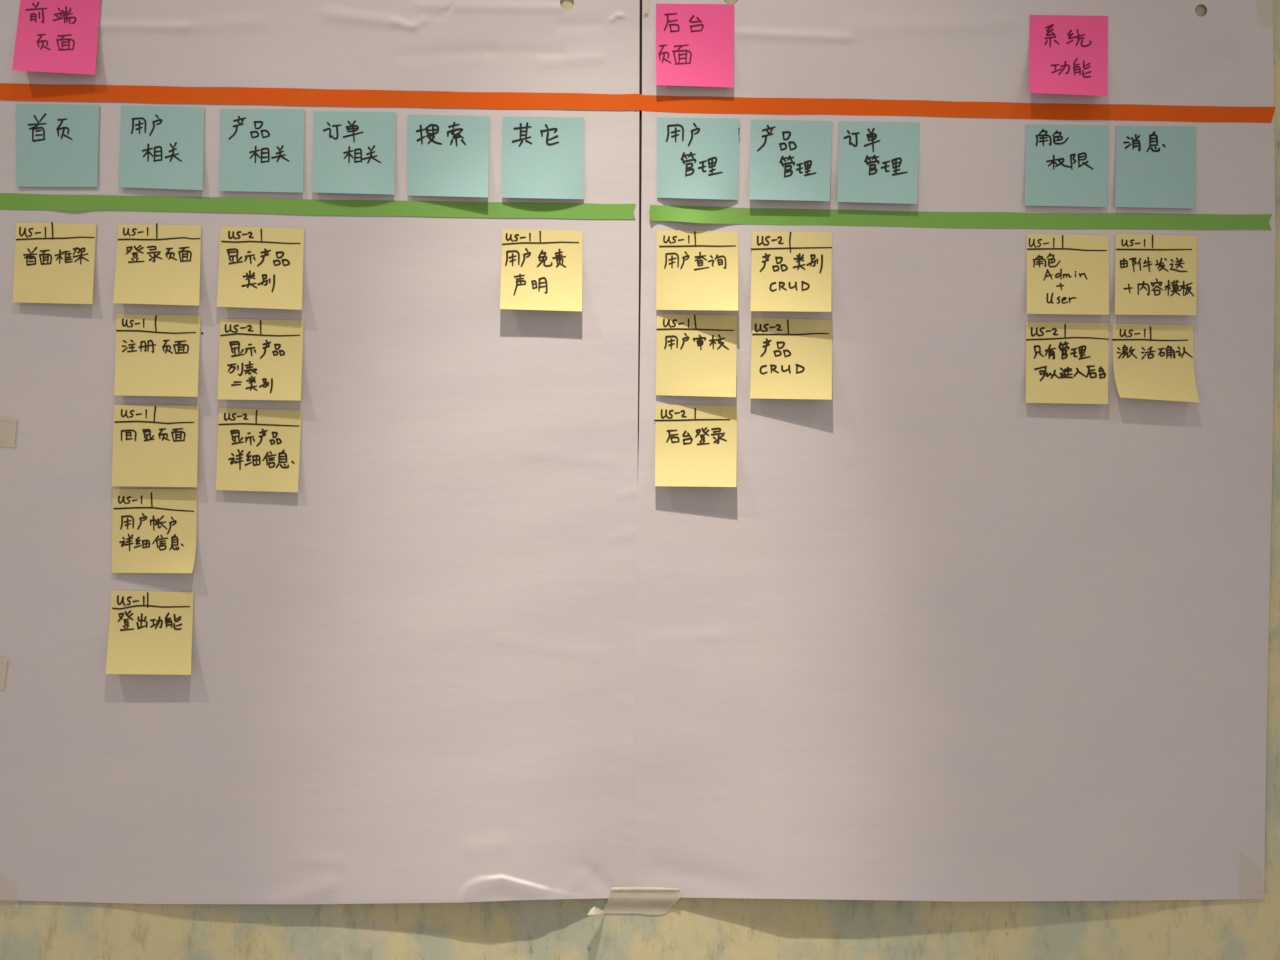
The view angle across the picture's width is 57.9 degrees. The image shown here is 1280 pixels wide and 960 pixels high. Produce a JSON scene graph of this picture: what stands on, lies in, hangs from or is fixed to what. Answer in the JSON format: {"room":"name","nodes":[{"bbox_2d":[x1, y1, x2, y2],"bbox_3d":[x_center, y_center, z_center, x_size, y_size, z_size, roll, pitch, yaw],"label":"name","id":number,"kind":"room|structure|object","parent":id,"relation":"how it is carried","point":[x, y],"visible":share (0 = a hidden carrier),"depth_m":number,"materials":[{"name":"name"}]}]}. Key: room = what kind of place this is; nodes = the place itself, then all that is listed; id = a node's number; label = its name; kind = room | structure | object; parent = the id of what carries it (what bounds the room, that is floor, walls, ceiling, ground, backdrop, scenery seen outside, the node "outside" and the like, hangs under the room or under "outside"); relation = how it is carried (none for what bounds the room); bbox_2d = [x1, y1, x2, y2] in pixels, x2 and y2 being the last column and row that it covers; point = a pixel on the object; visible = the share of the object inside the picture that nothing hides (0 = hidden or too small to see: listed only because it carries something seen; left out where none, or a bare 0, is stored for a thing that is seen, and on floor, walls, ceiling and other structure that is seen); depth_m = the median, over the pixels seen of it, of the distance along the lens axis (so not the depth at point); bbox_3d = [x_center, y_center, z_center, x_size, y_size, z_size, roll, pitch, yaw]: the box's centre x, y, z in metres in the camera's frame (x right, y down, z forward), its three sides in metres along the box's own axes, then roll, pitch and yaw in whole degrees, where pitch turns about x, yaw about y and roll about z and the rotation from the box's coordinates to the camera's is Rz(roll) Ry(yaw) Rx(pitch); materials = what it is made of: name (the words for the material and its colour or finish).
{"room":"office meeting room","nodes":[
{"label":"office meeting room","id":0,"kind":"room"},
{"bbox_2d":[0,0,1279,959],"bbox_3d":[0.000,-0.225,1.160,5.200,3.450,0.120,0,0,0],"label":"wall","id":1,"kind":"structure","parent":0,"point":[692,928],"depth_m":1.10,"materials":[{"name":"paint"}]},
{"bbox_2d":[0,0,639,903],"bbox_3d":[-0.307,-0.033,1.092,0.612,0.869,0.017,0,0,0],"label":"sheet","id":2,"kind":"object","parent":1,"relation":"attached to","point":[411,679],"visible":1,"depth_m":1.10,"materials":[{"name":"paper"}]},
{"bbox_2d":[0,657,7,689],"bbox_3d":[-0.612,0.182,1.096,0.029,0.033,0.001,0,0,0],"label":"tape","id":3,"kind":"object","parent":2,"relation":"attached to","point":[3,660],"visible":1,"depth_m":1.10,"materials":[{"name":"beige paper"}]},
{"bbox_2d":[0,416,16,446],"bbox_3d":[-0.608,-0.046,1.096,0.038,0.030,0.001,0,0,1],"label":"tape","id":4,"kind":"object","parent":2,"relation":"attached to","point":[7,424],"visible":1,"depth_m":1.10,"materials":[{"name":"beige paper"}]},
{"bbox_2d":[13,222,95,303],"bbox_3d":[-0.553,-0.205,1.093,0.078,0.079,0.005,0,0,1],"label":"sticky note","id":5,"kind":"object","parent":2,"relation":"attached to","point":[54,262],"visible":1,"depth_m":1.09,"materials":[{"name":"yellow paper"}]},
{"bbox_2d":[12,0,100,74],"bbox_3d":[-0.550,-0.421,1.090,0.079,0.082,0.014,0,0,0],"label":"sticky note","id":6,"kind":"object","parent":2,"relation":"attached to","point":[55,36],"visible":1,"depth_m":1.09,"materials":[{"name":"pink paper"}]},
{"bbox_2d":[16,104,98,186],"bbox_3d":[-0.551,-0.316,1.095,0.079,0.078,0.001,0,0,0],"label":"sticky note","id":7,"kind":"object","parent":2,"relation":"attached to","point":[57,145],"visible":1,"depth_m":1.09,"materials":[{"name":"blue paper"}]},
{"bbox_2d":[106,590,193,674],"bbox_3d":[-0.462,0.144,1.091,0.081,0.078,0.011,0,0,0],"label":"sticky note","id":8,"kind":"object","parent":2,"relation":"attached to","point":[150,632],"visible":1,"depth_m":1.09,"materials":[{"name":"yellow paper"}]},
{"bbox_2d":[112,489,196,572],"bbox_3d":[-0.460,0.048,1.092,0.081,0.080,0.010,0,0,0],"label":"sticky note","id":9,"kind":"object","parent":2,"relation":"attached to","point":[154,530],"visible":1,"depth_m":1.10,"materials":[{"name":"yellow paper"}]},
{"bbox_2d":[112,405,198,486],"bbox_3d":[-0.458,-0.032,1.093,0.081,0.078,0.004,0,0,0],"label":"sticky note","id":10,"kind":"object","parent":2,"relation":"attached to","point":[154,445],"visible":1,"depth_m":1.09,"materials":[{"name":"yellow paper"}]},
{"bbox_2d":[113,223,200,305],"bbox_3d":[-0.455,-0.203,1.092,0.082,0.079,0.008,0,0,0],"label":"sticky note","id":11,"kind":"object","parent":2,"relation":"attached to","point":[156,264],"visible":1,"depth_m":1.09,"materials":[{"name":"yellow paper"}]},
{"bbox_2d":[114,314,200,396],"bbox_3d":[-0.456,-0.118,1.092,0.080,0.079,0.008,0,0,0],"label":"sticky note","id":12,"kind":"object","parent":2,"relation":"attached to","point":[156,355],"visible":1,"depth_m":1.09,"materials":[{"name":"yellow paper"}]},
{"bbox_2d":[119,106,203,189],"bbox_3d":[-0.452,-0.314,1.094,0.080,0.081,0.004,0,0,0],"label":"sticky note","id":13,"kind":"object","parent":2,"relation":"attached to","point":[161,147],"visible":1,"depth_m":1.09,"materials":[{"name":"blue paper"}]},
{"bbox_2d":[216,408,301,491],"bbox_3d":[-0.360,-0.028,1.093,0.080,0.080,0.006,0,0,0],"label":"sticky note","id":14,"kind":"object","parent":2,"relation":"attached to","point":[258,449],"visible":1,"depth_m":1.09,"materials":[{"name":"yellow paper"}]},
{"bbox_2d":[217,226,303,309],"bbox_3d":[-0.358,-0.200,1.092,0.081,0.080,0.009,0,0,0],"label":"sticky note","id":15,"kind":"object","parent":2,"relation":"attached to","point":[260,267],"visible":1,"depth_m":1.09,"materials":[{"name":"yellow paper"}]},
{"bbox_2d":[218,319,303,400],"bbox_3d":[-0.358,-0.114,1.092,0.080,0.078,0.008,0,0,0],"label":"sticky note","id":16,"kind":"object","parent":2,"relation":"attached to","point":[259,359],"visible":1,"depth_m":1.09,"materials":[{"name":"yellow paper"}]},
{"bbox_2d":[220,109,303,192],"bbox_3d":[-0.357,-0.311,1.095,0.080,0.080,0.002,0,0,0],"label":"sticky note","id":17,"kind":"object","parent":2,"relation":"attached to","point":[262,150],"visible":1,"depth_m":1.09,"materials":[{"name":"blue paper"}]},
{"bbox_2d":[0,193,635,218],"bbox_3d":[-0.307,-0.259,1.096,0.607,0.025,0.002,0,0,0],"label":"tape","id":18,"kind":"object","parent":2,"relation":"attached to","point":[75,203],"visible":1,"depth_m":1.10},
{"bbox_2d":[312,111,395,194],"bbox_3d":[-0.271,-0.309,1.094,0.078,0.080,0.006,0,0,0],"label":"sticky note","id":19,"kind":"object","parent":2,"relation":"attached to","point":[354,152],"visible":1,"depth_m":1.10,"materials":[{"name":"blue paper"}]},
{"bbox_2d":[408,115,488,196],"bbox_3d":[-0.181,-0.306,1.094,0.078,0.080,0.008,0,0,2],"label":"sticky note","id":20,"kind":"object","parent":2,"relation":"attached to","point":[448,155],"visible":1,"depth_m":1.10,"materials":[{"name":"blue paper"}]},
{"bbox_2d":[500,229,582,310],"bbox_3d":[-0.093,-0.198,1.090,0.077,0.080,0.012,0,0,0],"label":"sticky note","id":21,"kind":"object","parent":2,"relation":"attached to","point":[541,269],"visible":1,"depth_m":1.09,"materials":[{"name":"yellow paper"}]},
{"bbox_2d":[502,117,583,198],"bbox_3d":[-0.092,-0.304,1.093,0.078,0.079,0.006,0,0,0],"label":"sticky note","id":22,"kind":"object","parent":2,"relation":"attached to","point":[543,157],"visible":1,"depth_m":1.09,"materials":[{"name":"blue paper"}]},
{"bbox_2d":[588,887,679,914],"bbox_3d":[-0.008,0.399,1.093,0.089,0.028,0.023,0,0,-12],"label":"tape","id":23,"kind":"object","parent":2,"relation":"attached to","point":[642,900],"visible":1,"depth_m":1.10,"materials":[{"name":"plastic"}]},
{"bbox_2d":[638,0,641,450],"bbox_3d":[0.000,-0.070,1.100,0.006,0.885,0.001,0,0,0],"label":"gap","id":24,"kind":"object","parent":1,"relation":"attached to","point":[640,32],"depth_m":1.10,"materials":[{"name":"black"}]},
{"bbox_2d":[634,0,1274,901],"bbox_3d":[0.298,-0.034,1.092,0.607,0.865,0.014,0,0,0],"label":"sheet","id":25,"kind":"object","parent":1,"relation":"attached to","point":[940,633],"visible":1,"depth_m":1.10,"materials":[{"name":"paper"}]},
{"bbox_2d":[0,83,1275,122],"bbox_3d":[-0.005,-0.357,1.096,1.212,0.038,0.003,0,0,0],"label":"tape","id":26,"kind":"object","parent":25,"relation":"attached to","point":[8,91],"visible":1,"depth_m":1.10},
{"bbox_2d":[644,0,647,13],"bbox_3d":[0.006,-0.454,1.096,0.005,0.027,0.001,0,0,0],"label":"tape","id":27,"kind":"object","parent":25,"relation":"attached to","point":[645,1],"visible":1,"depth_m":1.10,"materials":[{"name":"beige paper"}]},
{"bbox_2d":[656,4,733,87],"bbox_3d":[0.052,-0.410,1.092,0.074,0.082,0.008,0,0,0],"label":"sticky note","id":28,"kind":"object","parent":25,"relation":"attached to","point":[695,42],"visible":1,"depth_m":1.09,"materials":[{"name":"pink paper"}]},
{"bbox_2d":[654,404,736,486],"bbox_3d":[0.053,-0.033,1.090,0.079,0.078,0.013,0,0,0],"label":"sticky note","id":29,"kind":"object","parent":25,"relation":"attached to","point":[696,445],"visible":1,"depth_m":1.09,"materials":[{"name":"yellow paper"}]},
{"bbox_2d":[656,314,736,396],"bbox_3d":[0.053,-0.117,1.091,0.077,0.080,0.009,0,0,0],"label":"sticky note","id":30,"kind":"object","parent":25,"relation":"attached to","point":[696,355],"visible":1,"depth_m":1.09,"materials":[{"name":"yellow paper"}]},
{"bbox_2d":[656,230,737,310],"bbox_3d":[0.054,-0.197,1.088,0.078,0.078,0.015,0,0,0],"label":"sticky note","id":31,"kind":"object","parent":25,"relation":"attached to","point":[696,270],"visible":1,"depth_m":1.09,"materials":[{"name":"yellow paper"}]},
{"bbox_2d":[657,117,739,199],"bbox_3d":[0.055,-0.304,1.092,0.078,0.079,0.006,0,0,0],"label":"sticky note","id":32,"kind":"object","parent":25,"relation":"attached to","point":[698,158],"visible":1,"depth_m":1.09,"materials":[{"name":"blue paper"}]},
{"bbox_2d":[749,120,831,200],"bbox_3d":[0.142,-0.302,1.093,0.080,0.079,0.007,0,0,0],"label":"sticky note","id":33,"kind":"object","parent":25,"relation":"attached to","point":[790,159],"visible":1,"depth_m":1.09,"materials":[{"name":"blue paper"}]},
{"bbox_2d":[750,317,831,399],"bbox_3d":[0.143,-0.115,1.089,0.078,0.079,0.014,0,0,0],"label":"sticky note","id":34,"kind":"object","parent":25,"relation":"attached to","point":[791,358],"visible":1,"depth_m":1.09,"materials":[{"name":"yellow paper"}]},
{"bbox_2d":[750,231,831,311],"bbox_3d":[0.143,-0.196,1.090,0.078,0.078,0.012,0,0,0],"label":"sticky note","id":35,"kind":"object","parent":25,"relation":"attached to","point":[791,271],"visible":1,"depth_m":1.09,"materials":[{"name":"yellow paper"}]},
{"bbox_2d":[837,121,918,203],"bbox_3d":[0.225,-0.300,1.094,0.079,0.080,0.006,0,0,0],"label":"sticky note","id":36,"kind":"object","parent":25,"relation":"attached to","point":[878,162],"visible":1,"depth_m":1.10,"materials":[{"name":"blue paper"}]},
{"bbox_2d":[649,205,1271,229],"bbox_3d":[0.303,-0.248,1.095,0.589,0.024,0.005,0,0,0],"label":"tape","id":37,"kind":"object","parent":25,"relation":"attached to","point":[693,214],"visible":1,"depth_m":1.10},
{"bbox_2d":[1025,125,1108,206],"bbox_3d":[0.404,-0.297,1.095,0.080,0.079,0.002,0,0,0],"label":"sticky note","id":38,"kind":"object","parent":25,"relation":"attached to","point":[1066,165],"visible":1,"depth_m":1.09,"materials":[{"name":"blue paper"}]},
{"bbox_2d":[1026,322,1108,403],"bbox_3d":[0.404,-0.111,1.093,0.080,0.079,0.006,0,0,0],"label":"sticky note","id":39,"kind":"object","parent":25,"relation":"attached to","point":[1067,362],"visible":1,"depth_m":1.09,"materials":[{"name":"yellow paper"}]},
{"bbox_2d":[1026,234,1108,314],"bbox_3d":[0.404,-0.194,1.093,0.080,0.078,0.008,0,0,0],"label":"sticky note","id":40,"kind":"object","parent":25,"relation":"attached to","point":[1067,273],"visible":1,"depth_m":1.09,"materials":[{"name":"yellow paper"}]},
{"bbox_2d":[1029,15,1107,95],"bbox_3d":[0.404,-0.400,1.091,0.079,0.081,0.013,0,0,0],"label":"sticky note","id":41,"kind":"object","parent":25,"relation":"attached to","point":[1068,54],"visible":1,"depth_m":1.09,"materials":[{"name":"pink paper"}]},
{"bbox_2d":[1115,126,1195,208],"bbox_3d":[0.487,-0.295,1.094,0.078,0.079,0.003,0,0,0],"label":"sticky note","id":42,"kind":"object","parent":25,"relation":"attached to","point":[1156,166],"visible":1,"depth_m":1.09,"materials":[{"name":"blue paper"}]},
{"bbox_2d":[1115,234,1196,314],"bbox_3d":[0.487,-0.194,1.092,0.080,0.078,0.007,0,0,0],"label":"sticky note","id":43,"kind":"object","parent":25,"relation":"attached to","point":[1155,274],"visible":1,"depth_m":1.09,"materials":[{"name":"yellow paper"}]},
{"bbox_2d":[1112,323,1199,402],"bbox_3d":[0.486,-0.110,1.091,0.079,0.076,0.011,0,0,0],"label":"sticky note","id":44,"kind":"object","parent":25,"relation":"attached to","point":[1151,361],"visible":1,"depth_m":1.09,"materials":[{"name":"yellow paper"}]}
]}

